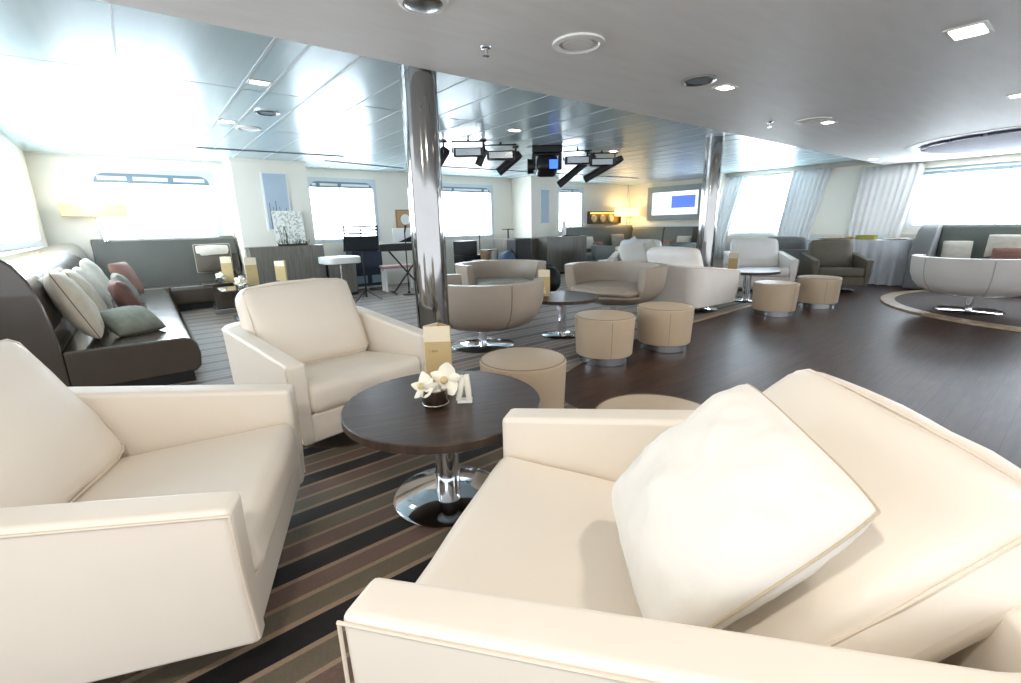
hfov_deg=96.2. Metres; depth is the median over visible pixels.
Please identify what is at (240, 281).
flower vase
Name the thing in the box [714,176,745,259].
curtain
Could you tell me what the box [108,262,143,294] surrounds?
throw pillow
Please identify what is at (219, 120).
recessed light
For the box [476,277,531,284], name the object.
seat cushion
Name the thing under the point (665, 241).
throw pillow
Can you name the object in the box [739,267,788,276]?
seat cushion
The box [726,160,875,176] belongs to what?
trim
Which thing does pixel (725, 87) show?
recessed light
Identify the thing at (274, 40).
trim
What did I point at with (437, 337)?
menu card
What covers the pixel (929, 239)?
bench sofa
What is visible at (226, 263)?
menu card
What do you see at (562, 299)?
round table
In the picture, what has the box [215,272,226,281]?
flower vase
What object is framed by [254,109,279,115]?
ceiling vent
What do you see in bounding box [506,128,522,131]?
recessed light
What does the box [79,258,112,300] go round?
throw pillow
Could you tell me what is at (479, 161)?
spotlight
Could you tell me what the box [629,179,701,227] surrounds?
wall
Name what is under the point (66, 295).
throw pillow
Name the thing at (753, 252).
cushion
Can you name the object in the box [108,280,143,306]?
throw pillow
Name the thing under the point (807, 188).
curtain
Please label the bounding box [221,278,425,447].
armchair
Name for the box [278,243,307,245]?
tray
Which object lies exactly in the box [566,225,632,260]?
bench sofa
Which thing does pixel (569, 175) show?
spotlight
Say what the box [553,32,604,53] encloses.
ceiling vent
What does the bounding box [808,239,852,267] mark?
cushion
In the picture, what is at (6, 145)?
wall
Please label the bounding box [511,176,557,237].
wall
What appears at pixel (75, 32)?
ceiling
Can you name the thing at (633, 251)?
throw pillow
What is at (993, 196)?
window
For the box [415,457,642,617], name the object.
seat cushion
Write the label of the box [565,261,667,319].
tub chair
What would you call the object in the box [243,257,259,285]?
menu card
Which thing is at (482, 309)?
tub chair
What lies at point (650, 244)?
throw pillow
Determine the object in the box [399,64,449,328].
steel pillar
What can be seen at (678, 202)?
wall screen
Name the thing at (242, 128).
recessed light
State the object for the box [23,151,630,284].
wall
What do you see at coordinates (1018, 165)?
trim
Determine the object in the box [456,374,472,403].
table sign
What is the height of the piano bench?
0.530 m
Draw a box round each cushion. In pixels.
[0,341,122,507]
[75,425,298,571]
[235,278,367,364]
[305,351,420,412]
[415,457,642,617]
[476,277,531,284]
[570,280,638,298]
[647,246,703,266]
[725,371,1020,662]
[730,238,778,266]
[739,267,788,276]
[768,236,806,249]
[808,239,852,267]
[818,267,864,276]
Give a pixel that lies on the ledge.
(675, 225)
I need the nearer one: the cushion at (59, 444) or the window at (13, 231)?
the cushion at (59, 444)
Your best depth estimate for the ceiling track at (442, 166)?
10.43 m
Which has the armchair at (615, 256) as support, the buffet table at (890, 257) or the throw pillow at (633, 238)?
the throw pillow at (633, 238)
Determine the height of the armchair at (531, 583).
0.862 m
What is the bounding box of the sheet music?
[392,228,410,242]
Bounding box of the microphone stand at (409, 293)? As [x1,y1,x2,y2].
[403,225,414,295]
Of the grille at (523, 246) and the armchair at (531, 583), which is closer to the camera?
the armchair at (531, 583)
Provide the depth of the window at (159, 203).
7.88 m
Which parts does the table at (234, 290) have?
box leg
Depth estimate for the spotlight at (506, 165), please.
7.25 m
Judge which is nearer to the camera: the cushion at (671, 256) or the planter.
the cushion at (671, 256)
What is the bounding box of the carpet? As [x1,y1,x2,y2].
[118,274,1020,682]
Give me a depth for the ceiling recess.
6.65 m
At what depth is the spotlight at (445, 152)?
6.64 m
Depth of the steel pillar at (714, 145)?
6.95 m
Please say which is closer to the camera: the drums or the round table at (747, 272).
the round table at (747, 272)
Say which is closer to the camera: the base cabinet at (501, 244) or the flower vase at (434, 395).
the flower vase at (434, 395)
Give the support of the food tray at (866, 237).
on the buffet table at (890, 257)
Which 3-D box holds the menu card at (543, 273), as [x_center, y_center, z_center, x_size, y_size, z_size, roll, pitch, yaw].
[0.398,-0.697,5.428,0.136,0.312,0.091,-1,14,2]
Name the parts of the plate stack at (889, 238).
plate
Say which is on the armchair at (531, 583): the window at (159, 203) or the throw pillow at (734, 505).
the throw pillow at (734, 505)
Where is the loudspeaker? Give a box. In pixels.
[507,238,530,259]
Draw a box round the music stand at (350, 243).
[343,225,381,301]
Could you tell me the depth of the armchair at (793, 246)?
9.20 m
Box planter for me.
[276,227,309,245]
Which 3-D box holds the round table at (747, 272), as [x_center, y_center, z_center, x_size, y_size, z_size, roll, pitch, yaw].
[3.891,-0.928,7.537,0.917,0.498,0.917,11,19,40]
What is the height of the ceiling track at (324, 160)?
0.018 m
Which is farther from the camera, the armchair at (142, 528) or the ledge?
the ledge
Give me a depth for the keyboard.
9.10 m
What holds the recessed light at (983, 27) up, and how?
in the ceiling at (888, 74)
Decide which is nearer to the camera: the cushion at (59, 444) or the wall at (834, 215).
the cushion at (59, 444)
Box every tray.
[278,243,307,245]
[855,235,877,239]
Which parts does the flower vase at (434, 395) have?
flower, flower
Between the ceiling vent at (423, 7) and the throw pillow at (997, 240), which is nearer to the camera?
the ceiling vent at (423, 7)
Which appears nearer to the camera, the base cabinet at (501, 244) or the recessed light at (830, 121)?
the recessed light at (830, 121)
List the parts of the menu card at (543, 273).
panel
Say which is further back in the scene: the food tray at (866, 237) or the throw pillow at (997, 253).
the food tray at (866, 237)
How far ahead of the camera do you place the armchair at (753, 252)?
8.76 m
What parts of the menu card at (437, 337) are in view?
panel, panel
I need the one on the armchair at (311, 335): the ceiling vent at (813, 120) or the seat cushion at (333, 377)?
the seat cushion at (333, 377)
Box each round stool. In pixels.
[480,347,565,408]
[575,309,634,366]
[595,393,700,409]
[637,301,694,352]
[752,280,799,316]
[797,275,842,308]
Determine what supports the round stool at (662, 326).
on the floor
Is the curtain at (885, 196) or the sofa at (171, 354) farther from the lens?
the curtain at (885, 196)
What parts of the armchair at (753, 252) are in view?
seat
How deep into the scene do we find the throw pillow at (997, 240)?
7.71 m
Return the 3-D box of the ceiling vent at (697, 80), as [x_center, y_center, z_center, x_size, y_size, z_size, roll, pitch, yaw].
[1.445,-2.003,3.518,0.260,0.020,0.260,-12,18,-37]
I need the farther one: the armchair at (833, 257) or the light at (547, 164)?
the armchair at (833, 257)
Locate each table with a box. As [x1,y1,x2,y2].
[199,280,237,314]
[216,283,266,321]
[318,255,360,299]
[340,371,540,527]
[541,291,598,338]
[734,267,780,302]
[806,239,913,285]
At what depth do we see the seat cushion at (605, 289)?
6.01 m
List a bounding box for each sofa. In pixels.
[0,243,201,386]
[90,236,246,310]
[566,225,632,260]
[631,226,698,247]
[901,223,1020,288]
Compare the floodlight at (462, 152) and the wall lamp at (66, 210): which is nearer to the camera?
the floodlight at (462, 152)
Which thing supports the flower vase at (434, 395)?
on the round table at (386, 416)
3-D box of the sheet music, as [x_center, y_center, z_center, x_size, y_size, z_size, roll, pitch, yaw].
[-2.172,-2.150,9.264,0.400,0.295,0.105,-8,16,-25]
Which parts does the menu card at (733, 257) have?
panel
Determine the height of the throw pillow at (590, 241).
0.359 m
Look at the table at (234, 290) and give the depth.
6.53 m
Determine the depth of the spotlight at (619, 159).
8.10 m
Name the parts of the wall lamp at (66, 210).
lamp shade, arm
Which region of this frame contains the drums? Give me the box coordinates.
[479,249,498,259]
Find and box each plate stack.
[816,236,844,238]
[886,237,910,239]
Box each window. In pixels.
[0,149,41,250]
[83,167,222,238]
[307,177,379,242]
[442,183,493,238]
[558,186,583,233]
[728,172,792,235]
[905,164,1020,228]
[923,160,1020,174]
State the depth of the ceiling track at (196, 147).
7.21 m
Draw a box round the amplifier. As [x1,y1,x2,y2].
[453,240,480,273]
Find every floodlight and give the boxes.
[452,138,484,157]
[485,142,516,160]
[563,148,591,164]
[588,151,615,166]
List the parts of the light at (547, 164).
blue panel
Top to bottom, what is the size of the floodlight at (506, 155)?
0.250 m
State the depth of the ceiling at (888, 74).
2.95 m
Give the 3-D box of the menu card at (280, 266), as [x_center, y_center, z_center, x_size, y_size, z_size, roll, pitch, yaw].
[-3.656,-1.142,7.358,0.204,0.312,0.136,3,15,16]
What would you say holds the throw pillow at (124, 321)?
on the sofa at (171, 354)
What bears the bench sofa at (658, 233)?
on the floor
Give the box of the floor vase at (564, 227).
[562,218,571,235]
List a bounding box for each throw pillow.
[43,270,103,338]
[61,269,107,311]
[72,267,112,308]
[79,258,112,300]
[100,305,165,336]
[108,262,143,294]
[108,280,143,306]
[110,273,141,302]
[193,243,233,272]
[586,237,593,248]
[593,242,602,245]
[611,234,624,245]
[612,383,879,629]
[617,236,636,251]
[618,240,647,261]
[643,240,656,261]
[663,240,674,243]
[676,236,691,241]
[940,241,972,258]
[984,234,1020,256]
[990,248,1020,258]
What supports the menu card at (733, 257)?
on the round table at (747, 272)
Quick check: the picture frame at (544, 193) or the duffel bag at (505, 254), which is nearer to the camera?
the duffel bag at (505, 254)
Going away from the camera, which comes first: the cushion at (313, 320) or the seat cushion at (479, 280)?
the cushion at (313, 320)
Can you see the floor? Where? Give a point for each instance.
(964, 378)
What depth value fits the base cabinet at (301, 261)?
8.25 m
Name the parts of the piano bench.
leg, leg, seat, leg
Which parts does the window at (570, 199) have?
pane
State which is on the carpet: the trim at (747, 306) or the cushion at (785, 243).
the trim at (747, 306)
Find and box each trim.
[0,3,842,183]
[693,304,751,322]
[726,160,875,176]
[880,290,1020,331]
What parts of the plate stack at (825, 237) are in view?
plate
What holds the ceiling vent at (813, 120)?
in the ceiling at (888, 74)
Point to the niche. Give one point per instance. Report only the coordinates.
(593, 217)
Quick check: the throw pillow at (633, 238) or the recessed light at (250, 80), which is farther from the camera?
the throw pillow at (633, 238)
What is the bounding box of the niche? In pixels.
[587,211,620,223]
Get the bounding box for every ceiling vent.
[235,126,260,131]
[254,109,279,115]
[398,0,447,14]
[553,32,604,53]
[680,74,716,86]
[795,116,831,123]
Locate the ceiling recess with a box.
[904,126,1020,153]
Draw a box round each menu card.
[220,256,233,280]
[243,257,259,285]
[274,260,287,280]
[423,322,451,381]
[538,269,549,295]
[728,253,738,268]
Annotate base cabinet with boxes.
[245,244,326,283]
[326,263,357,294]
[493,238,536,259]
[532,235,586,273]
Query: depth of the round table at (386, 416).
2.09 m
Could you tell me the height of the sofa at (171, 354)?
1.165 m
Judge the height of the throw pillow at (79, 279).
0.520 m
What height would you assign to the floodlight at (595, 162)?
0.250 m
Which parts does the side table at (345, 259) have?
leg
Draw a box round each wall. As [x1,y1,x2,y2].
[0,132,47,252]
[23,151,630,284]
[222,157,314,274]
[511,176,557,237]
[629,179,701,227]
[713,153,1020,267]
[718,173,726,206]
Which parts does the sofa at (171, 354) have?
backrest, seat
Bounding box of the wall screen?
[646,183,701,220]
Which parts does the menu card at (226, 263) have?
panel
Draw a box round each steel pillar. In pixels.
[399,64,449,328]
[697,136,723,266]
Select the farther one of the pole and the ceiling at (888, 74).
the pole
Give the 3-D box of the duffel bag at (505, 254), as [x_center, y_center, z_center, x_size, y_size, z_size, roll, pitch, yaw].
[-0.101,-1.747,10.545,0.480,0.810,0.414,-12,18,-37]
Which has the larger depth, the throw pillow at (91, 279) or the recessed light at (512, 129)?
the recessed light at (512, 129)
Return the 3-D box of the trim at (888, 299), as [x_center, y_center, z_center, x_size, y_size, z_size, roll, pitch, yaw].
[7.651,-0.404,6.167,4.200,0.027,4.200,-12,18,-37]
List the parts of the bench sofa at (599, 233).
seat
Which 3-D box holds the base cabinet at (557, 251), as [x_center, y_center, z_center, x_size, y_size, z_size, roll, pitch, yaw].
[1.379,-2.367,12.454,1.609,0.966,0.597,-12,18,-37]
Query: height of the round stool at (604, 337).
0.452 m
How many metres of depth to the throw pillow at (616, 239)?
14.71 m
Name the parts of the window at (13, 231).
pane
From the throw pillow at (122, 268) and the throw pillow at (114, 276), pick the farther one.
the throw pillow at (122, 268)
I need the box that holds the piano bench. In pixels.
[379,263,414,291]
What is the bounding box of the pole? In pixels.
[502,229,513,238]
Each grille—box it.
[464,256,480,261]
[517,240,530,259]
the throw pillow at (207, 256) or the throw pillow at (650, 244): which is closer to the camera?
the throw pillow at (207, 256)
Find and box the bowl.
[422,388,447,409]
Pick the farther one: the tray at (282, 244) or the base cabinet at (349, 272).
the base cabinet at (349, 272)
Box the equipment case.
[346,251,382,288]
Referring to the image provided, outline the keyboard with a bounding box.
[379,242,413,293]
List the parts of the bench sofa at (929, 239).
panel, backrest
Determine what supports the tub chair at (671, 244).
on the floor
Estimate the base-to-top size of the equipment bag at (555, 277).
0.558 m
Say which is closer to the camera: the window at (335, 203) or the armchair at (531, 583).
the armchair at (531, 583)
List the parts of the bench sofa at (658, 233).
backrest, backrest, panel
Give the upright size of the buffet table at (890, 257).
0.852 m
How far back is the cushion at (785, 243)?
9.22 m
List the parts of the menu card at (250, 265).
panel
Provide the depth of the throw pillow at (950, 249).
8.11 m
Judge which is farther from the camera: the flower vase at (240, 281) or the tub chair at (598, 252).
the tub chair at (598, 252)
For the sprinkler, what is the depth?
2.77 m
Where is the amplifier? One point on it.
(464, 251)
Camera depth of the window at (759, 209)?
11.48 m
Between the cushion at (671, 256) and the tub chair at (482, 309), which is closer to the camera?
the tub chair at (482, 309)
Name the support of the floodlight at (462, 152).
attached to the ceiling at (75, 32)
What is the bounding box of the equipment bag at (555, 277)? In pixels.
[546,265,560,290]
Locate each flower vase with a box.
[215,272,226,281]
[233,275,248,287]
[411,362,460,409]
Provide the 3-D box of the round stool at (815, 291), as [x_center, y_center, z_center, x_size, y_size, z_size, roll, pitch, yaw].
[4.636,-0.753,6.914,0.570,0.452,0.570,-14,19,-41]
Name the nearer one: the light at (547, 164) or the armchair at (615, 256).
the light at (547, 164)
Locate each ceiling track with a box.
[196,147,343,156]
[324,160,403,168]
[442,166,637,178]
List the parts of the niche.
panel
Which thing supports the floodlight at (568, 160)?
attached to the ceiling at (75, 32)
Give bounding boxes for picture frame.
[259,171,290,230]
[271,211,306,245]
[395,210,409,227]
[540,189,549,223]
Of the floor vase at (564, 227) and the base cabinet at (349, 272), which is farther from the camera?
the floor vase at (564, 227)
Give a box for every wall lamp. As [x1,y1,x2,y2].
[58,204,127,241]
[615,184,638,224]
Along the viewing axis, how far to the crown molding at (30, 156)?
8.11 m
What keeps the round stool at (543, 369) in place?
on the carpet
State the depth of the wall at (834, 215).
10.06 m
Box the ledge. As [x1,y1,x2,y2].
[632,224,698,226]
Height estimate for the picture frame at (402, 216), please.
0.420 m
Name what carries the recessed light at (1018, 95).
in the ceiling at (888, 74)
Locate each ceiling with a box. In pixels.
[0,0,856,184]
[97,0,1020,164]
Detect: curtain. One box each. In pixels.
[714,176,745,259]
[776,168,832,238]
[847,162,926,238]
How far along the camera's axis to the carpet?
2.04 m
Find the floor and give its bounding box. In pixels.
[564,284,1020,467]
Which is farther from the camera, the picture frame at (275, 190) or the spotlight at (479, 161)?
the picture frame at (275, 190)
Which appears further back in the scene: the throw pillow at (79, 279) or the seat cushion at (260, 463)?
the throw pillow at (79, 279)
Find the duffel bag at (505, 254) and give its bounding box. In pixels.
[498,248,515,259]
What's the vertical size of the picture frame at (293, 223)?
0.616 m
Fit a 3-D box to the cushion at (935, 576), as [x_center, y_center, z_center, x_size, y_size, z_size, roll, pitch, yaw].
[0.722,0.404,1.140,0.557,0.499,0.818,0,14,4]
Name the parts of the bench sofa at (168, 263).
backrest, seat, armrest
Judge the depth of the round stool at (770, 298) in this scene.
6.22 m
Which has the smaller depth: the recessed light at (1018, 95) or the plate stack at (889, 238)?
the recessed light at (1018, 95)
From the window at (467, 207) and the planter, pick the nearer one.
the planter
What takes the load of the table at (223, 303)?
on the carpet
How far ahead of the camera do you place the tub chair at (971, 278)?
5.90 m
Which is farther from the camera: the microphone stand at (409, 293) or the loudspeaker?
the loudspeaker
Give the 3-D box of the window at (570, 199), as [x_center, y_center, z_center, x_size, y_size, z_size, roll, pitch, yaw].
[1.783,-3.990,13.912,1.110,1.360,0.122,-12,18,-37]
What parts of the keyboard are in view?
stand leg, stand leg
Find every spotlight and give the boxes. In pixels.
[440,141,449,166]
[475,140,487,166]
[496,146,521,175]
[557,165,587,187]
[583,152,623,182]
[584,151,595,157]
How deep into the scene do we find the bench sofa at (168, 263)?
7.79 m
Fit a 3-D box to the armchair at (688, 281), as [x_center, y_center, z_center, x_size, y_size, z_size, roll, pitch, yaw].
[2.620,-0.951,6.832,1.065,0.949,1.090,-11,17,-33]
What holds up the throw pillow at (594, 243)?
on the bench sofa at (599, 233)
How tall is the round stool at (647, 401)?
0.452 m
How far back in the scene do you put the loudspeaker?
10.70 m
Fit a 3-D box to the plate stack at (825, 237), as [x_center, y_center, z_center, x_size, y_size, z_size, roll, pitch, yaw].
[6.868,-2.213,9.760,0.600,0.050,0.600,-12,18,-37]
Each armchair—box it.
[0,339,305,682]
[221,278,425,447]
[336,369,1020,682]
[607,239,660,260]
[647,246,740,312]
[723,238,798,291]
[768,236,807,281]
[800,239,873,291]
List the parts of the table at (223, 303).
box leg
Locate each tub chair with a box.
[447,274,543,352]
[455,259,545,284]
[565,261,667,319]
[591,245,614,260]
[661,242,696,247]
[910,254,1020,314]
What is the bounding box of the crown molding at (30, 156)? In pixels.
[28,154,630,187]
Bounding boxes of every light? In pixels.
[217,119,236,123]
[246,78,271,86]
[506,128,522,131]
[527,145,562,176]
[712,83,738,91]
[819,120,836,124]
[943,20,993,41]
[1006,93,1020,98]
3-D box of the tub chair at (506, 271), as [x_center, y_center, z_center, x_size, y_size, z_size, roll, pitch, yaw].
[-0.150,-0.863,7.146,1.408,0.737,1.168,-5,15,-16]
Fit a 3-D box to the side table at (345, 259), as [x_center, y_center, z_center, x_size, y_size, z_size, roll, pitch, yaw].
[-3.130,-1.170,8.486,0.660,0.796,0.600,-12,18,-37]
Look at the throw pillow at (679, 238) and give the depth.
13.65 m

